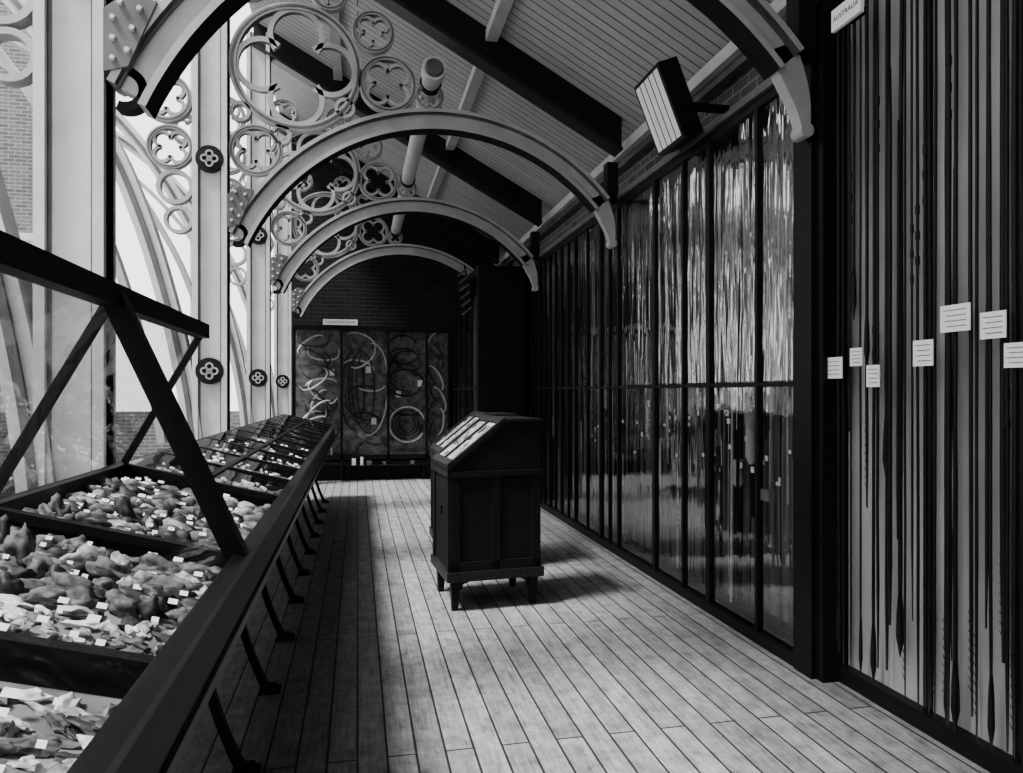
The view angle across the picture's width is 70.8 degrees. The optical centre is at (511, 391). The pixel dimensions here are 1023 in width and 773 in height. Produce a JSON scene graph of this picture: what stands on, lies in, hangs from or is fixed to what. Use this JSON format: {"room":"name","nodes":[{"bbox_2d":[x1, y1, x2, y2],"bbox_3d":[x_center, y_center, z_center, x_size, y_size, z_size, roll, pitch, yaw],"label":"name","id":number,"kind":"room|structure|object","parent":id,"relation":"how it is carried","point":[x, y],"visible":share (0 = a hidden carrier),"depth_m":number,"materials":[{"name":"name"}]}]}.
{"room":"museum","nodes":[
{"label":"museum","id":0,"kind":"room"},
{"bbox_2d":[3,474,14,488],"bbox_3d":[-9.092,1.725,5.214,2.400,0.250,18.000,0,0,-12],"label":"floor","id":1,"kind":"structure","parent":0,"point":[10,483],"depth_m":14.00,"materials":[{"name":"grey"}]},
{"bbox_2d":[0,0,240,497],"bbox_3d":[-8.471,-1.150,14.622,7.550,13.500,0.260,0,0,-12],"label":"wall","id":2,"kind":"structure","parent":0,"point":[16,119],"depth_m":14.28,"materials":[{"name":"brick"}]},
{"bbox_2d":[292,143,493,460],"bbox_3d":[-2.262,-1.600,13.705,4.210,6.400,0.250,0,0,-12],"label":"wall","id":3,"kind":"structure","parent":0,"point":[393,290],"depth_m":13.57,"materials":[{"name":"brick"}]},
{"bbox_2d":[249,0,773,257],"bbox_3d":[-0.466,-3.649,5.908,4.160,2.368,15.750,0,0,-12],"label":"ceiling","id":4,"kind":"structure","parent":0,"point":[604,49],"depth_m":7.55,"materials":[{"name":"grey wood"}]},
{"bbox_2d":[330,0,345,172],"bbox_3d":[-1.473,-4.120,5.693,0.110,0.100,15.750,0,0,-12],"label":"beam","id":5,"kind":"structure","parent":4,"relation":"attached to","point":[334,37],"depth_m":8.76,"materials":[{"name":"paint"}]},
{"bbox_2d":[420,0,513,220],"bbox_3d":[-0.036,-3.312,6.000,0.110,0.100,15.750,0,0,-12],"label":"beam","id":6,"kind":"structure","parent":4,"relation":"attached to","point":[501,9],"depth_m":7.56,"materials":[{"name":"paint"}]},
{"bbox_2d":[175,478,989,772],"bbox_3d":[-0.507,1.700,6.053,4.580,0.200,16.050,0,0,-12],"label":"floor","id":7,"kind":"structure","parent":0,"point":[611,669],"depth_m":3.97,"materials":[{"name":"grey wood"}]},
{"bbox_2d":[0,230,334,772],"bbox_3d":[-1.911,0.642,5.590,0.742,1.922,10.668,0,0,-12],"label":"case","id":8,"kind":"object","parent":7,"relation":"on","point":[129,588],"visible":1,"depth_m":1.95,"materials":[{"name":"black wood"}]},
{"bbox_2d":[31,112,499,417],"bbox_3d":[-3.931,-1.583,12.269,7.573,6.365,0.240,0,0,-12],"label":"arch frame","id":9,"kind":"object","parent":7,"relation":"on","point":[298,300],"visible":0.41,"depth_m":12.35,"materials":[{"name":"paint"}]},
{"bbox_2d":[0,23,542,425],"bbox_3d":[-3.287,-1.583,9.257,7.573,6.365,0.240,0,0,-12],"label":"arch frame","id":10,"kind":"object","parent":7,"relation":"on","point":[252,381],"visible":0.53,"depth_m":9.31,"materials":[{"name":"paint"}]},
{"bbox_2d":[390,56,445,235],"bbox_3d":[-1.358,-2.850,9.506,0.210,0.210,6.560,0,0,-12],"label":"pipe","id":11,"kind":"object","parent":10,"relation":"attached to","point":[433,71],"visible":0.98,"depth_m":7.92,"materials":[{"name":"metal"}]},
{"bbox_2d":[0,0,622,443],"bbox_3d":[-2.643,-1.583,6.245,7.573,6.365,0.240,0,0,-12],"label":"arch frame","id":12,"kind":"object","parent":7,"relation":"on","point":[203,387],"visible":0.77,"depth_m":6.32,"materials":[{"name":"paint"}]},
{"bbox_2d":[293,324,450,480],"bbox_3d":[-2.529,0.200,13.198,2.825,2.800,0.330,0,0,-12],"label":"display case","id":13,"kind":"object","parent":7,"relation":"on","point":[344,446],"visible":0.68,"depth_m":13.27,"materials":[{"name":"black wood"}]},
{"bbox_2d":[323,319,356,324],"bbox_3d":[-3.065,-1.250,12.895,0.600,0.100,0.028,0,0,-12],"label":"sign","id":14,"kind":"object","parent":13,"relation":"attached to","point":[325,321],"visible":1,"depth_m":12.88,"materials":[{"name":"white"}]},
{"bbox_2d":[346,457,424,480],"bbox_3d":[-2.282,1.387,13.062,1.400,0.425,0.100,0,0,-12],"label":"bench","id":15,"kind":"object","parent":7,"relation":"on","point":[369,463],"visible":1,"depth_m":12.99,"materials":[{"name":"black"}]},
{"bbox_2d":[0,0,816,492],"bbox_3d":[-1.998,-1.583,3.233,7.573,6.365,0.240,0,0,-12],"label":"arch frame","id":16,"kind":"object","parent":7,"relation":"on","point":[83,53],"visible":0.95,"depth_m":3.19,"materials":[{"name":"paint"}]},
{"bbox_2d":[431,414,543,610],"bbox_3d":[-0.205,0.892,5.617,0.740,1.415,0.670,0,0,-17],"label":"display case","id":17,"kind":"object","parent":7,"relation":"on","point":[487,479],"visible":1,"depth_m":5.34,"materials":[{"name":"black wood"}]},
{"bbox_2d":[453,265,524,425],"bbox_3d":[-0.436,-0.125,11.938,0.740,3.450,2.870,0,0,-12],"label":"tall cabinet","id":18,"kind":"object","parent":7,"relation":"on","point":[497,334],"visible":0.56,"depth_m":10.57,"materials":[{"name":"black wood"}]},
{"bbox_2d":[457,265,473,324],"bbox_3d":[-0.700,-1.500,10.997,0.209,1.019,0.823,0,0,-12],"label":"rack","id":19,"kind":"object","parent":18,"relation":"attached to","point":[468,293],"visible":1,"depth_m":10.93,"materials":[{"name":"grey paint"}]},
{"bbox_2d":[525,3,817,679],"bbox_3d":[0.898,-0.285,8.258,0.290,3.770,8.655,0,0,-12],"label":"case","id":20,"kind":"object","parent":7,"relation":"on","point":[705,160],"visible":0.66,"depth_m":5.54,"materials":[{"name":"black wood"}]},
{"bbox_2d":[526,135,792,624],"bbox_3d":[0.910,-0.157,8.316,0.162,3.274,8.301,0,0,-12],"label":"spear","id":21,"kind":"object","parent":20,"relation":"attached to","point":[738,399],"visible":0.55,"depth_m":5.98,"materials":[{"name":"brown wood"}]},
{"bbox_2d":[818,0,1022,772],"bbox_3d":[2.248,-0.360,2.040,0.250,3.920,4.050,0,0,-12],"label":"display case","id":22,"kind":"object","parent":7,"relation":"on","point":[887,690],"visible":0.52,"depth_m":3.52,"materials":[{"name":"black wood"}]},
{"bbox_2d":[831,0,865,32],"bbox_3d":[1.727,-1.915,3.632,0.102,0.110,0.220,0,0,-12],"label":"sign","id":23,"kind":"object","parent":22,"relation":"attached to","point":[849,11],"visible":1,"depth_m":3.63,"materials":[{"name":"white"}]},
{"bbox_2d":[828,302,1022,386],"bbox_3d":[1.863,-0.202,3.396,0.006,0.354,1.259,0,0,-12],"label":"cards","id":24,"kind":"object","parent":22,"relation":"attached to","point":[957,317],"visible":0.98,"depth_m":3.13,"materials":[{"name":"white paper"}]},
{"bbox_2d":[836,0,1022,767],"bbox_3d":[2.126,-0.390,2.443,0.095,3.780,3.112,0,0,-12],"label":"spear collection","id":25,"kind":"object","parent":22,"relation":"attached to","point":[951,260],"visible":0.97,"depth_m":3.27,"materials":[{"name":"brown wood"}]},
{"bbox_2d":[511,66,769,266],"bbox_3d":[1.566,-0.575,6.471,0.250,4.350,16.000,0,0,-12],"label":"wall","id":26,"kind":"structure","parent":0,"point":[749,81],"depth_m":6.87,"materials":[{"name":"brick"}]},
{"bbox_2d":[494,0,817,265],"bbox_3d":[1.392,-2.415,6.306,0.160,0.170,15.750,0,0,-12],"label":"roof beam","id":27,"kind":"structure","parent":26,"relation":"attached to","point":[730,63],"depth_m":6.72,"materials":[{"name":"paint"}]},
{"bbox_2d":[634,56,729,156],"bbox_3d":[1.320,-2.120,5.421,0.670,0.580,0.450,0,0,-12],"label":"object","id":28,"kind":"object","parent":26,"relation":"attached to","point":[669,110],"visible":0.96,"depth_m":5.25,"materials":[{"name":"black metal"}]}
]}

